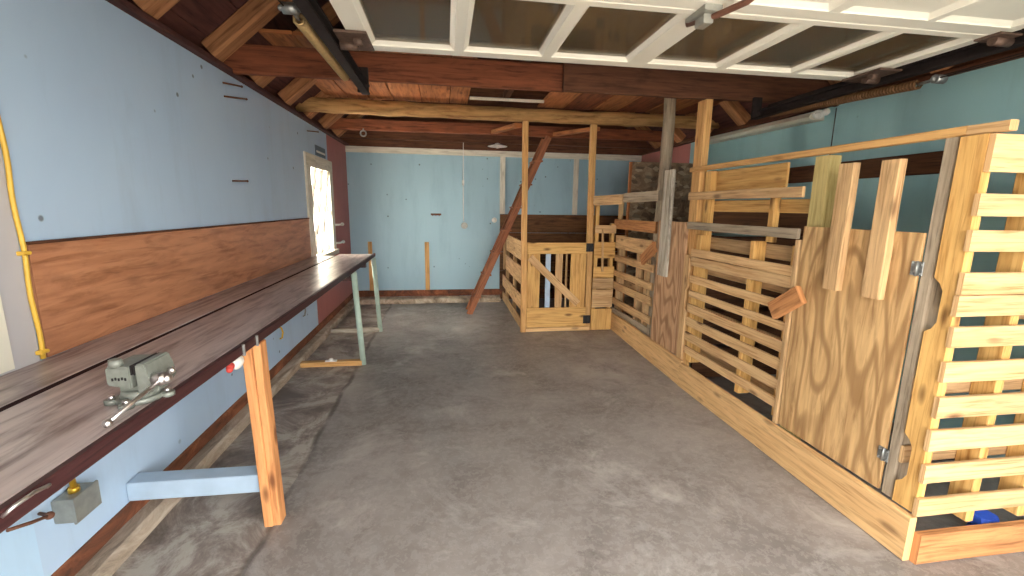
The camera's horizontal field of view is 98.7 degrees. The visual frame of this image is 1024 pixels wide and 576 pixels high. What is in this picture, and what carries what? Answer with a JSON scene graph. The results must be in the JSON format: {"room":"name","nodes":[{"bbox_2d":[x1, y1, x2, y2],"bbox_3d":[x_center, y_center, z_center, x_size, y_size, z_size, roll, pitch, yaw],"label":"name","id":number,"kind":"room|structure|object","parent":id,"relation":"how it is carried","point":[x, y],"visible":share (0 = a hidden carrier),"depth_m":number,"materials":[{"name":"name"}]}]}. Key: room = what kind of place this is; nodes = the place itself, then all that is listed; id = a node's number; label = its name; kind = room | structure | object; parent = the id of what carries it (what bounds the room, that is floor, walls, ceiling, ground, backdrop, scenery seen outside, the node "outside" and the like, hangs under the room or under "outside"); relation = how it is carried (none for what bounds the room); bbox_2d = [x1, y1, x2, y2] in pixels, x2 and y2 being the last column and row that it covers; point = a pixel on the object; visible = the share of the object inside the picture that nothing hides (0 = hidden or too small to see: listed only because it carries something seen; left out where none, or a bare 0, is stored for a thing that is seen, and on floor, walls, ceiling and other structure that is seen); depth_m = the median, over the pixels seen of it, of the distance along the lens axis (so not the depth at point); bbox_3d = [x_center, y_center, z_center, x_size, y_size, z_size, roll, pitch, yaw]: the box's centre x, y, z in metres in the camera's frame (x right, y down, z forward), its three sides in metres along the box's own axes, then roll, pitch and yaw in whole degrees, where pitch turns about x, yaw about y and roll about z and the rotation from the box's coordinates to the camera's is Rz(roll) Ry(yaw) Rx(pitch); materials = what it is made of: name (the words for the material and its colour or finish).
{"room":"garage","nodes":[
{"label":"garage","id":0,"kind":"room"},
{"bbox_2d":[0,0,352,575],"bbox_3d":[-1.982,-0.341,3.080,0.104,2.220,7.500,-1,11,-9],"label":"wall","id":1,"kind":"structure","parent":0,"point":[111,125],"depth_m":2.02,"materials":[{"name":"blue paint"}]},
{"bbox_2d":[0,296,14,373],"bbox_3d":[-1.654,-0.184,1.298,0.020,0.955,0.182,-1,11,-9],"label":"trim","id":2,"kind":"structure","parent":1,"relation":"attached to","point":[6,357],"depth_m":1.44,"materials":[{"name":"white paint"}]},
{"bbox_2d":[0,116,49,358],"bbox_3d":[-1.677,-0.432,1.456,0.025,1.396,0.030,-1,11,-9],"label":"cable","id":3,"kind":"object","parent":1,"relation":"attached to","point":[24,253],"visible":1,"depth_m":1.50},
{"bbox_2d":[6,511,54,531],"bbox_3d":[-1.647,0.794,1.493,0.062,0.076,0.168,-1,11,-9],"label":"rod","id":4,"kind":"object","parent":1,"relation":"attached to","point":[49,515],"visible":1,"depth_m":1.51,"materials":[{"name":"metal"}]},
{"bbox_2d":[51,478,101,524],"bbox_3d":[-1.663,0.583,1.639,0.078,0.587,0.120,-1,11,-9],"label":"junction box","id":5,"kind":"object","parent":1,"relation":"attached to","point":[79,500],"visible":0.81,"depth_m":1.65,"materials":[{"name":"grey metal"}]},
{"bbox_2d":[26,218,309,244],"bbox_3d":[-1.930,-0.451,3.116,0.020,0.010,3.265,-1,11,-9],"label":"trim","id":6,"kind":"structure","parent":1,"relation":"attached to","point":[193,228],"depth_m":2.04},
{"bbox_2d":[26,219,310,357],"bbox_3d":[-1.937,-0.244,3.154,0.012,0.411,3.265,-1,11,-9],"label":"wood panel","id":7,"kind":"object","parent":1,"relation":"attached to","point":[84,291],"depth_m":2.09,"materials":[{"name":"brown wood"}]},
{"bbox_2d":[51,293,352,575],"bbox_3d":[-1.994,0.784,3.288,0.120,0.087,7.500,-1,11,-9],"label":"baseboard","id":8,"kind":"structure","parent":1,"relation":"attached to","point":[80,558],"depth_m":2.35,"materials":[{"name":"wood"}]},
{"bbox_2d":[75,298,353,575],"bbox_3d":[-1.955,0.864,3.308,0.205,0.100,7.500,-1,11,-9],"label":"trim","id":9,"kind":"structure","parent":1,"relation":"attached to","point":[118,549],"depth_m":2.21,"materials":[{"name":"wood"}]},
{"bbox_2d":[106,0,348,145],"bbox_3d":[-1.952,-1.475,2.873,0.170,0.085,7.500,-1,11,-9],"label":"trim","id":10,"kind":"structure","parent":1,"relation":"attached to","point":[127,7],"depth_m":2.60,"materials":[{"name":"wood"}]},
{"bbox_2d":[133,0,179,19],"bbox_3d":[-0.667,-2.365,2.133,2.347,2.062,0.138,-1,11,-9],"label":"rafter","id":11,"kind":"object","parent":10,"relation":"on","point":[156,9],"visible":1,"depth_m":2.14,"materials":[{"name":"brown wood"}]},
{"bbox_2d":[201,0,291,61],"bbox_3d":[-0.767,-2.486,2.784,2.347,2.062,0.138,-1,11,-9],"label":"rafter","id":12,"kind":"object","parent":10,"relation":"on","point":[253,15],"visible":0.89,"depth_m":2.74,"materials":[{"name":"brown wood"}]},
{"bbox_2d":[249,1,339,87],"bbox_3d":[-0.863,-2.603,3.416,2.347,2.062,0.145,-1,11,-9],"label":"rafter","id":13,"kind":"object","parent":10,"relation":"on","point":[262,81],"visible":0.23,"depth_m":3.37,"materials":[{"name":"brown wood"}]},
{"bbox_2d":[277,78,317,105],"bbox_3d":[-0.956,-2.717,4.027,2.347,2.062,0.146,-1,11,-9],"label":"rafter","id":14,"kind":"object","parent":10,"relation":"on","point":[297,87],"visible":0.32,"depth_m":3.98,"materials":[{"name":"brown wood"}]},
{"bbox_2d":[303,91,334,118],"bbox_3d":[-1.053,-2.835,4.659,2.347,2.062,0.138,-1,11,-9],"label":"rafter","id":15,"kind":"object","parent":10,"relation":"on","point":[310,115],"visible":0.15,"depth_m":4.61,"materials":[{"name":"brown wood"}]},
{"bbox_2d":[332,83,388,136],"bbox_3d":[-1.246,-3.071,5.924,2.347,2.062,0.144,-1,11,-9],"label":"rafter","id":16,"kind":"object","parent":10,"relation":"on","point":[338,133],"visible":0.17,"depth_m":5.88,"materials":[{"name":"brown wood"}]},
{"bbox_2d":[318,53,411,128],"bbox_3d":[-1.149,-2.953,5.293,2.347,2.062,0.143,-1,11,-9],"label":"rafter","id":17,"kind":"object","parent":10,"relation":"on","point":[328,119],"visible":0.14,"depth_m":5.24,"materials":[{"name":"brown wood"}]},
{"bbox_2d":[337,130,651,148],"bbox_3d":[-0.144,-2.266,6.658,4.770,0.158,0.096,-1,11,-9],"label":"ceiling beam","id":18,"kind":"structure","parent":10,"relation":"on","point":[354,134],"depth_m":6.58,"materials":[{"name":"wood"}]},
{"bbox_2d":[461,143,467,228],"bbox_3d":[-0.740,-1.570,6.816,0.101,1.303,0.150,-1,11,-9],"label":"hanging cord","id":19,"kind":"object","parent":18,"relation":"hanging from","point":[464,225],"visible":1,"depth_m":6.89,"materials":[{"name":"fabric"}]},
{"bbox_2d":[488,143,506,147],"bbox_3d":[-0.220,-2.156,6.667,0.300,0.071,0.300,-1,11,-9],"label":"ceiling lamp","id":20,"kind":"object","parent":18,"relation":"attached to","point":[496,145],"visible":1,"depth_m":6.64,"materials":[{"name":"white plastic"}]},
{"bbox_2d":[323,118,674,141],"bbox_3d":[-0.034,-2.127,5.934,4.770,0.144,0.086,-1,11,-9],"label":"ceiling beam","id":21,"kind":"structure","parent":10,"relation":"on","point":[385,125],"depth_m":5.82,"materials":[{"name":"wood"}]},
{"bbox_2d":[491,123,521,133],"bbox_3d":[-0.083,-1.967,5.432,0.091,0.106,0.921,-3,11,-20],"label":"brace","id":22,"kind":"object","parent":21,"relation":"attached to","point":[513,126],"visible":0.98,"depth_m":5.28,"materials":[{"name":"brown wood"}]},
{"bbox_2d":[553,127,599,135],"bbox_3d":[0.795,-1.981,5.574,0.092,0.107,0.926,-4,12,-26],"label":"brace","id":23,"kind":"object","parent":21,"relation":"attached to","point":[581,130],"visible":0.86,"depth_m":5.55,"materials":[{"name":"brown wood"}]},
{"bbox_2d":[296,97,719,128],"bbox_3d":[0.117,-1.951,4.947,4.780,0.170,0.190,-1,11,-9],"label":"log beam","id":24,"kind":"structure","parent":10,"relation":"on","point":[313,104],"depth_m":4.83,"materials":[{"name":"wood"}]},
{"bbox_2d":[258,29,348,97],"bbox_3d":[-1.726,-1.887,3.829,0.214,0.028,1.800,-1,11,-9],"label":"board","id":25,"kind":"object","parent":24,"relation":"on","point":[275,37],"visible":0.34,"depth_m":3.14,"materials":[{"name":"brown wood"}]},
{"bbox_2d":[293,31,369,98],"bbox_3d":[-1.508,-1.889,3.861,0.214,0.028,1.800,-1,11,-9],"label":"board","id":26,"kind":"object","parent":24,"relation":"on","point":[348,87],"visible":0.36,"depth_m":4.18,"materials":[{"name":"brown wood"}]},
{"bbox_2d":[364,51,393,99],"bbox_3d":[-1.276,-1.893,3.896,0.245,0.028,1.800,-1,11,-9],"label":"board","id":27,"kind":"object","parent":24,"relation":"on","point":[378,90],"visible":0.28,"depth_m":4.43,"materials":[{"name":"brown wood"}]},
{"bbox_2d":[371,51,421,101],"bbox_3d":[-1.004,-1.896,3.937,0.295,0.027,1.800,-1,11,-9],"label":"board","id":28,"kind":"object","parent":24,"relation":"on","point":[399,91],"visible":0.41,"depth_m":4.41,"materials":[{"name":"brown wood"}]},
{"bbox_2d":[412,53,450,102],"bbox_3d":[-0.707,-1.900,3.982,0.293,0.026,1.800,-1,11,-9],"label":"board","id":29,"kind":"object","parent":24,"relation":"on","point":[429,93],"visible":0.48,"depth_m":4.43,"materials":[{"name":"brown wood"}]},
{"bbox_2d":[450,56,476,103],"bbox_3d":[-0.460,-1.902,4.019,0.193,0.027,1.800,-1,11,-9],"label":"board","id":30,"kind":"object","parent":24,"relation":"on","point":[460,95],"visible":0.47,"depth_m":4.46,"materials":[{"name":"brown wood"}]},
{"bbox_2d":[537,92,581,108],"bbox_3d":[0.577,-1.916,4.175,0.310,0.027,1.800,-1,11,-9],"label":"board","id":31,"kind":"object","parent":24,"relation":"on","point":[560,100],"visible":0.38,"depth_m":4.66,"materials":[{"name":"brown wood"}]},
{"bbox_2d":[565,93,613,109],"bbox_3d":[0.902,-1.920,4.223,0.329,0.027,1.800,-1,11,-9],"label":"board","id":32,"kind":"object","parent":24,"relation":"on","point":[584,101],"visible":0.34,"depth_m":4.71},
{"bbox_2d":[593,95,642,110],"bbox_3d":[1.219,-1.925,4.271,0.290,0.026,1.800,-1,11,-9],"label":"board","id":33,"kind":"object","parent":24,"relation":"on","point":[616,102],"visible":0.34,"depth_m":4.75,"materials":[{"name":"brown wood"}]},
{"bbox_2d":[617,97,663,112],"bbox_3d":[1.535,-1.930,4.318,0.331,0.026,1.800,-1,11,-9],"label":"board","id":34,"kind":"object","parent":24,"relation":"on","point":[643,104],"visible":0.26,"depth_m":4.83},
{"bbox_2d":[645,99,702,113],"bbox_3d":[1.872,-1.934,4.369,0.330,0.027,1.800,-1,11,-9],"label":"board","id":35,"kind":"object","parent":24,"relation":"on","point":[680,103],"visible":0.16,"depth_m":4.83,"materials":[{"name":"brown wood"}]},
{"bbox_2d":[675,100,722,114],"bbox_3d":[2.167,-1.938,4.413,0.250,0.027,1.800,-1,11,-9],"label":"board","id":36,"kind":"object","parent":24,"relation":"on","point":[693,108],"visible":0.14,"depth_m":5.02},
{"bbox_2d":[315,145,325,158],"bbox_3d":[-2.261,-1.605,5.188,0.009,0.115,0.420,-1,11,-9],"label":"wall plate","id":37,"kind":"object","parent":1,"relation":"attached to","point":[319,151],"visible":1,"depth_m":5.17,"materials":[{"name":"grey"}]},
{"bbox_2d":[303,151,338,256],"bbox_3d":[-2.296,-0.943,5.208,0.170,1.175,1.110,-1,11,-9],"label":"window","id":38,"kind":"structure","parent":1,"relation":"in","point":[318,170],"depth_m":5.24,"materials":[{"name":"glass"}]},
{"bbox_2d":[224,44,562,91],"bbox_3d":[-0.769,-1.561,3.136,2.350,0.192,0.053,-1,11,-9],"label":"ceiling beam","id":39,"kind":"structure","parent":1,"relation":"on","point":[249,59],"depth_m":3.12,"materials":[{"name":"wood"}]},
{"bbox_2d":[127,0,771,149],"bbox_3d":[0.390,-2.649,3.063,4.973,2.307,7.800,-1,11,-9],"label":"ceiling","id":40,"kind":"structure","parent":0,"point":[194,20],"depth_m":2.72,"materials":[{"name":"wood"}]},
{"bbox_2d":[292,0,369,94],"bbox_3d":[-0.721,-1.044,1.238,0.070,0.155,3.400,-1,11,-9],"label":"door track","id":41,"kind":"object","parent":40,"relation":"hanging from","point":[311,10],"visible":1,"depth_m":2.00,"materials":[{"name":"metal"}]},
{"bbox_2d":[277,0,349,80],"bbox_3d":[-0.807,-1.031,1.367,0.093,0.074,2.872,-1,11,-9],"label":"spring","id":42,"kind":"object","parent":41,"relation":"attached to","point":[289,8],"visible":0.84,"depth_m":1.93,"materials":[{"name":"beige metal"}]},
{"bbox_2d":[329,0,1023,83],"bbox_3d":[0.794,-0.958,1.164,2.900,0.095,2.475,-1,11,-9],"label":"garage door","id":43,"kind":"structure","parent":41,"relation":"attached to","point":[856,41],"depth_m":1.91,"materials":[{"name":"paint"}]},
{"bbox_2d":[503,60,530,97],"bbox_3d":[0.055,-1.997,4.111,0.061,0.080,1.700,-1,11,-9],"label":"joist","id":44,"kind":"object","parent":40,"relation":"attached to","point":[507,93],"visible":0.19,"depth_m":4.65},
{"bbox_2d":[340,55,645,296],"bbox_3d":[-0.185,-2.019,6.950,4.850,4.550,0.100,-1,11,-9],"label":"wall","id":45,"kind":"structure","parent":0,"point":[392,198],"depth_m":6.92,"materials":[{"name":"blue paint"}]},
{"bbox_2d":[368,242,373,290],"bbox_3d":[-2.211,-0.337,6.891,0.061,0.775,0.023,-1,11,-9],"label":"trim","id":46,"kind":"structure","parent":45,"relation":"attached to","point":[369,243],"depth_m":6.89,"materials":[{"name":"brown wood"}]},
{"bbox_2d":[425,242,429,289],"bbox_3d":[-1.352,-0.347,7.021,0.069,0.772,0.023,-1,11,-9],"label":"trim","id":47,"kind":"structure","parent":45,"relation":"attached to","point":[427,267],"depth_m":7.01,"materials":[{"name":"brown wood"}]},
{"bbox_2d":[359,295,499,304],"bbox_3d":[-1.302,0.192,7.006,2.220,0.103,0.273,-1,11,-9],"label":"trim","id":48,"kind":"structure","parent":45,"relation":"attached to","point":[485,298],"depth_m":6.91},
{"bbox_2d":[359,288,568,296],"bbox_3d":[-0.205,0.063,7.268,4.650,0.102,0.036,-1,11,-9],"label":"baseboard","id":49,"kind":"structure","parent":45,"relation":"attached to","point":[451,292],"depth_m":7.09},
{"bbox_2d":[345,146,641,160],"bbox_3d":[-0.175,-2.097,6.875,4.650,0.090,0.024,-1,11,-9],"label":"trim","id":50,"kind":"structure","parent":45,"relation":"attached to","point":[365,149],"depth_m":6.81,"materials":[{"name":"white paint"}]},
{"bbox_2d":[500,157,505,213],"bbox_3d":[-0.149,-1.621,6.967,0.085,0.882,0.021,-1,11,-9],"label":"trim","id":51,"kind":"structure","parent":45,"relation":"attached to","point":[502,159],"depth_m":6.96,"materials":[{"name":"white paint"}]},
{"bbox_2d":[470,96,543,102],"bbox_3d":[-0.050,-1.986,4.642,0.790,0.025,0.040,-1,11,-9],"label":"strip","id":52,"kind":"object","parent":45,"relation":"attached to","point":[471,97],"visible":1,"depth_m":4.63,"materials":[{"name":"white paint"}]},
{"bbox_2d":[499,214,625,298],"bbox_3d":[0.941,-0.515,7.335,2.308,1.387,0.031,-1,11,-9],"label":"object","id":53,"kind":"structure","parent":45,"relation":"attached to","point":[540,228],"depth_m":7.23,"materials":[{"name":"brown wood"}]},
{"bbox_2d":[572,159,578,214],"bbox_3d":[1.032,-1.637,7.145,0.085,0.882,0.021,-1,11,-9],"label":"trim","id":54,"kind":"structure","parent":45,"relation":"attached to","point":[576,161],"depth_m":7.13,"materials":[{"name":"white paint"}]},
{"bbox_2d":[112,297,1023,575],"bbox_3d":[0.335,0.902,3.742,4.950,0.120,7.650,-1,11,-9],"label":"floor","id":55,"kind":"structure","parent":0,"point":[463,444],"depth_m":2.46,"materials":[{"name":"concrete"}]},
{"bbox_2d":[0,253,382,533],"bbox_3d":[-1.523,0.521,2.739,0.687,0.944,5.291,-1,11,-9],"label":"workbench","id":56,"kind":"object","parent":55,"relation":"on","point":[53,411],"visible":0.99,"depth_m":1.77,"materials":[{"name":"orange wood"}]},
{"bbox_2d":[101,352,175,427],"bbox_3d":[-1.051,0.274,1.185,0.188,0.133,0.338,-1,11,-9],"label":"bench vise","id":57,"kind":"object","parent":56,"relation":"on","point":[142,379],"visible":1,"depth_m":1.23,"materials":[{"name":"grey metal"}]},
{"bbox_2d":[226,356,243,372],"bbox_3d":[-1.124,0.311,1.783,0.036,0.054,0.141,-1,11,-9],"label":"rag","id":58,"kind":"object","parent":56,"relation":"hanging from","point":[238,362],"visible":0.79,"depth_m":1.78,"materials":[{"name":"white fabric"}]},
{"bbox_2d":[466,135,551,314],"bbox_3d":[-0.074,-0.860,6.211,1.158,2.474,0.310,-1,11,-9],"label":"wooden plank","id":59,"kind":"object","parent":55,"relation":"on","point":[534,165],"visible":0.94,"depth_m":6.12,"materials":[{"name":"red wood"}]},
{"bbox_2d":[502,235,520,326],"bbox_3d":[0.005,-0.179,6.219,0.091,1.090,1.845,-1,11,-9],"label":"pallet","id":60,"kind":"object","parent":55,"relation":"on","point":[512,245],"visible":0.8,"depth_m":6.12,"materials":[{"name":"brown wood"}]},
{"bbox_2d":[520,121,528,331],"bbox_3d":[0.143,-0.669,5.163,0.079,2.450,0.063,-1,11,-9],"label":"gate post","id":61,"kind":"object","parent":55,"relation":"on","point":[525,124],"visible":1,"depth_m":5.13,"materials":[{"name":"brown wood"}]},
{"bbox_2d":[526,326,588,331],"bbox_3d":[0.565,0.507,5.447,0.800,0.047,0.041,-1,11,-9],"label":"threshold","id":62,"kind":"object","parent":55,"relation":"on","point":[573,328],"visible":1,"depth_m":5.43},
{"bbox_2d":[584,124,596,329],"bbox_3d":[0.942,-0.685,5.313,0.097,2.451,0.062,-1,11,-9],"label":"gate post","id":63,"kind":"object","parent":55,"relation":"on","point":[593,127],"visible":0.85,"depth_m":5.25,"materials":[{"name":"brown wood"}]},
{"bbox_2d":[526,242,593,327],"bbox_3d":[0.574,-0.031,5.335,0.810,1.038,0.064,-1,11,-9],"label":"gate","id":64,"kind":"object","parent":63,"relation":"attached to","point":[573,315],"visible":1,"depth_m":5.34,"materials":[{"name":"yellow wood"}]},
{"bbox_2d":[593,194,623,204],"bbox_3d":[1.090,-0.997,4.981,0.030,0.122,0.495,-5,12,-28],"label":"rail","id":65,"kind":"object","parent":63,"relation":"attached to","point":[617,199],"visible":1,"depth_m":4.95,"materials":[{"name":"brown wood"}]},
{"bbox_2d":[590,205,615,329],"bbox_3d":[1.115,-0.247,5.409,0.266,1.560,0.086,-1,11,-9],"label":"pallet","id":66,"kind":"object","parent":55,"relation":"on","point":[602,282],"visible":0.98,"depth_m":5.40,"materials":[{"name":"brown wood"}]},
{"bbox_2d":[601,229,603,271],"bbox_3d":[1.096,-0.454,5.313,0.046,0.517,0.017,-1,11,-9],"label":"lath","id":67,"kind":"object","parent":66,"relation":"attached to","point":[602,251],"visible":1,"depth_m":5.32,"materials":[{"name":"brown wood"}]},
{"bbox_2d":[611,312,683,384],"bbox_3d":[1.357,0.574,4.652,0.037,0.226,1.765,0,10,-6],"label":"board","id":68,"kind":"object","parent":55,"relation":"on","point":[668,363],"visible":0.93,"depth_m":4.40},
{"bbox_2d":[612,235,656,334],"bbox_3d":[1.389,-0.080,4.923,0.131,0.958,1.010,-1,11,-9],"label":"pallet","id":69,"kind":"object","parent":68,"relation":"on","point":[640,290],"visible":0.91,"depth_m":4.85,"materials":[{"name":"brown wood"}]},
{"bbox_2d":[650,220,688,354],"bbox_3d":[1.436,-0.024,4.043,0.014,1.167,0.510,-1,11,-9],"label":"plywood panel","id":70,"kind":"object","parent":68,"relation":"on","point":[667,290],"visible":0.76,"depth_m":3.98,"materials":[{"name":"wood"}]},
{"bbox_2d":[640,242,656,264],"bbox_3d":[1.349,-0.340,4.354,0.036,0.248,0.307,-1,11,-9],"label":"turn latch","id":71,"kind":"object","parent":70,"relation":"attached to","point":[651,249],"visible":1,"depth_m":4.32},
{"bbox_2d":[657,169,675,276],"bbox_3d":[1.408,-0.585,4.014,0.029,0.956,0.161,-1,11,-9],"label":"board","id":72,"kind":"object","parent":70,"relation":"attached to","point":[669,175],"visible":1,"depth_m":3.99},
{"bbox_2d":[676,255,690,358],"bbox_3d":[1.469,0.164,3.763,0.018,0.904,0.082,-1,11,-9],"label":"board","id":73,"kind":"object","parent":68,"relation":"on","point":[687,261],"visible":1,"depth_m":3.75,"materials":[{"name":"brown wood"}]},
{"bbox_2d":[683,162,809,415],"bbox_3d":[1.606,-0.065,3.159,0.155,1.570,1.190,-1,11,-9],"label":"pallet","id":74,"kind":"object","parent":68,"relation":"on","point":[770,181],"visible":0.89,"depth_m":3.06,"materials":[{"name":"brown wood"}]},
{"bbox_2d":[623,161,692,324],"bbox_3d":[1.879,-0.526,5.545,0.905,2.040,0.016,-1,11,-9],"label":"chimney","id":75,"kind":"object","parent":55,"relation":"on","point":[645,175],"visible":0.17,"depth_m":5.42,"materials":[{"name":"stone"}]},
{"bbox_2d":[622,162,632,311],"bbox_3d":[1.416,-0.517,5.474,0.031,2.035,0.041,-1,11,-9],"label":"batten","id":76,"kind":"object","parent":75,"relation":"attached to","point":[630,163],"visible":0.48,"depth_m":5.36,"materials":[{"name":"brown wood"}]},
{"bbox_2d":[646,98,675,336],"bbox_3d":[1.489,-0.606,4.404,0.139,2.604,0.137,-1,11,-9],"label":"post","id":77,"kind":"object","parent":55,"relation":"on","point":[667,140],"visible":0.4,"depth_m":4.24,"materials":[{"name":"grey wood"}]},
{"bbox_2d":[615,219,657,232],"bbox_3d":[1.339,-0.687,4.833,0.025,0.119,1.070,-1,11,-9],"label":"rail","id":78,"kind":"object","parent":77,"relation":"attached to","point":[634,225],"visible":0.96,"depth_m":4.71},
{"bbox_2d":[618,204,623,218],"bbox_3d":[1.268,-0.893,5.119,0.050,0.180,0.041,-1,11,-9],"label":"stub","id":79,"kind":"object","parent":78,"relation":"on","point":[621,207],"visible":0.79,"depth_m":5.10,"materials":[{"name":"brown wood"}]},
{"bbox_2d":[623,190,660,202],"bbox_3d":[1.317,-0.931,4.497,0.029,0.115,0.567,-3,11,-21],"label":"rail","id":80,"kind":"object","parent":77,"relation":"attached to","point":[648,196],"visible":1,"depth_m":4.45,"materials":[{"name":"grey wood"}]},
{"bbox_2d":[681,99,712,365],"bbox_3d":[1.524,-0.341,3.707,0.063,2.332,0.124,-1,11,-9],"label":"post","id":81,"kind":"object","parent":55,"relation":"on","point":[705,107],"visible":0.47,"depth_m":3.56,"materials":[{"name":"brown wood"}]},
{"bbox_2d":[691,212,807,376],"bbox_3d":[2.105,0.054,3.905,1.020,1.540,0.092,-1,11,-9],"label":"divider","id":82,"kind":"object","parent":55,"relation":"on","point":[786,220],"visible":0.14,"depth_m":3.82,"materials":[{"name":"wood"}]},
{"bbox_2d":[678,363,916,560],"bbox_3d":[1.588,0.916,2.846,0.037,0.211,1.928,-1,11,-8],"label":"board","id":83,"kind":"object","parent":55,"relation":"on","point":[892,526],"visible":1,"depth_m":2.38,"materials":[{"name":"wood"}]},
{"bbox_2d":[881,137,960,496],"bbox_3d":[1.784,0.178,1.903,0.086,1.582,0.052,-1,11,-9],"label":"fence post","id":84,"kind":"object","parent":83,"relation":"on","point":[929,294],"visible":0.56,"depth_m":1.87,"materials":[{"name":"grey wood"}]},
{"bbox_2d":[690,125,968,171],"bbox_3d":[1.625,-0.790,2.659,0.036,0.040,1.975,-1,11,-9],"label":"rail","id":85,"kind":"object","parent":84,"relation":"on","point":[961,131],"visible":0.96,"depth_m":2.17,"materials":[{"name":"brown wood"}]},
{"bbox_2d":[778,159,926,487],"bbox_3d":[1.673,0.144,2.229,0.059,1.513,0.662,-1,11,-9],"label":"gate","id":86,"kind":"object","parent":84,"relation":"attached to","point":[848,342],"visible":1,"depth_m":2.17,"materials":[{"name":"brown wood"}]},
{"bbox_2d":[767,286,806,318],"bbox_3d":[1.603,0.088,2.572,0.036,0.228,0.259,-1,11,-9],"label":"turn latch","id":87,"kind":"object","parent":86,"relation":"attached to","point":[793,298],"visible":1,"depth_m":2.54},
{"bbox_2d":[772,240,802,423],"bbox_3d":[1.638,0.278,2.616,0.031,1.123,0.037,-1,11,-9],"label":"batten","id":88,"kind":"object","parent":86,"relation":"attached to","point":[798,244],"visible":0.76,"depth_m":2.62,"materials":[{"name":"brown wood"}]},
{"bbox_2d":[892,133,1023,521],"bbox_3d":[2.312,0.218,1.894,1.192,1.650,0.132,-1,11,-9],"label":"pallet","id":89,"kind":"object","parent":83,"relation":"on","point":[998,296],"visible":1,"depth_m":1.80,"materials":[{"name":"yellow wood"}]},
{"bbox_2d":[966,119,1018,135],"bbox_3d":[1.782,-0.594,1.633,0.038,0.039,0.133,-1,11,-9],"label":"rail","id":90,"kind":"object","parent":89,"relation":"on","point":[1009,125],"visible":0.9,"depth_m":1.61,"materials":[{"name":"brown wood"}]},
{"bbox_2d":[780,155,841,440],"bbox_3d":[1.710,0.157,2.551,0.076,1.777,0.098,-1,11,-9],"label":"fence post","id":91,"kind":"object","parent":55,"relation":"on","point":[826,169],"visible":0.22,"depth_m":2.40,"materials":[{"name":"brown wood"}]},
{"bbox_2d":[909,519,1023,564],"bbox_3d":[2.321,1.120,1.993,1.167,0.142,0.037,-1,11,-9],"label":"board","id":92,"kind":"object","parent":55,"relation":"on","point":[969,541],"visible":1,"depth_m":1.93,"materials":[{"name":"wood"}]},
{"bbox_2d":[965,510,998,525],"bbox_3d":[2.190,1.114,2.049,0.101,0.134,0.094,-1,11,-9],"label":"bundle","id":93,"kind":"object","parent":55,"relation":"on","point":[980,516],"visible":0.23,"depth_m":2.03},
{"bbox_2d":[641,58,1023,457],"bbox_3d":[2.712,-0.335,3.797,0.100,2.360,7.500,-1,11,-9],"label":"wall","id":94,"kind":"structure","parent":0,"point":[994,93],"depth_m":3.04,"materials":[{"name":"teal paint"}]},
{"bbox_2d":[562,63,838,106],"bbox_3d":[1.527,-1.577,3.432,2.320,0.203,0.054,-1,11,-9],"label":"ceiling beam","id":95,"kind":"structure","parent":94,"relation":"on","point":[576,78],"depth_m":3.37,"materials":[{"name":"wood"}]},
{"bbox_2d":[751,28,1023,119],"bbox_3d":[2.198,-1.099,1.766,0.099,0.155,3.580,-1,11,-9],"label":"door track","id":96,"kind":"object","parent":95,"relation":"attached to","point":[978,50],"visible":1,"depth_m":2.43,"materials":[{"name":"metal"}]},
{"bbox_2d":[770,52,1023,116],"bbox_3d":[2.217,-1.053,1.979,0.093,0.126,3.172,-1,11,-9],"label":"spring","id":97,"kind":"object","parent":96,"relation":"attached to","point":[936,79],"visible":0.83,"depth_m":2.50,"materials":[{"name":"brown metal"}]},
{"bbox_2d":[707,235,769,345],"bbox_3d":[2.543,0.105,4.547,0.026,1.182,2.250,-1,11,-9],"label":"trim","id":98,"kind":"structure","parent":94,"relation":"attached to","point":[760,308],"depth_m":5.04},
{"bbox_2d":[709,108,829,144],"bbox_3d":[2.457,-1.626,4.531,0.146,0.103,1.830,-1,11,-9],"label":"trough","id":99,"kind":"object","parent":94,"relation":"attached to","point":[817,115],"visible":0.99,"depth_m":4.16,"materials":[{"name":"white paint"}]},
{"bbox_2d":[638,46,1023,155],"bbox_3d":[2.715,-1.537,3.574,0.170,0.085,7.500,-1,11,-9],"label":"trim","id":100,"kind":"structure","parent":94,"relation":"attached to","point":[926,76],"depth_m":3.07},
{"bbox_2d":[620,111,660,148],"bbox_3d":[1.103,-3.102,6.277,2.347,2.062,0.140,-1,11,-9],"label":"rafter","id":101,"kind":"object","parent":100,"relation":"on","point":[655,145],"visible":0.12,"depth_m":6.54,"materials":[{"name":"brown wood"}]},
{"bbox_2d":[650,113,685,142],"bbox_3d":[1.199,-2.984,5.643,2.347,2.062,0.141,-1,11,-9],"label":"rafter","id":102,"kind":"object","parent":100,"relation":"on","point":[679,135],"visible":0.13,"depth_m":5.91,"materials":[{"name":"brown wood"}]},
{"bbox_2d":[719,101,750,125],"bbox_3d":[1.392,-2.749,4.382,2.347,2.062,0.144,-1,11,-9],"label":"rafter","id":103,"kind":"object","parent":100,"relation":"on","point":[735,110],"visible":0.22,"depth_m":4.65,"materials":[{"name":"brown wood"}]},
{"bbox_2d":[930,65,953,73],"bbox_3d":[1.681,-2.395,2.484,2.347,2.062,0.142,-1,11,-9],"label":"rafter","id":104,"kind":"object","parent":100,"relation":"on","point":[946,68],"visible":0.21,"depth_m":2.82,"materials":[{"name":"brown wood"}]},
{"bbox_2d":[829,108,836,154],"bbox_3d":[2.657,-0.479,3.805,0.005,2.040,0.010,-1,11,-9],"label":"trim","id":105,"kind":"structure","parent":94,"relation":"attached to","point":[836,108],"depth_m":3.65,"materials":[{"name":"black metal"}]},
{"bbox_2d":[788,151,943,182],"bbox_3d":[2.651,-0.983,3.744,0.023,0.142,4.250,-1,11,-9],"label":"trim","id":106,"kind":"structure","parent":94,"relation":"attached to","point":[929,162],"depth_m":3.23,"materials":[{"name":"wood"}]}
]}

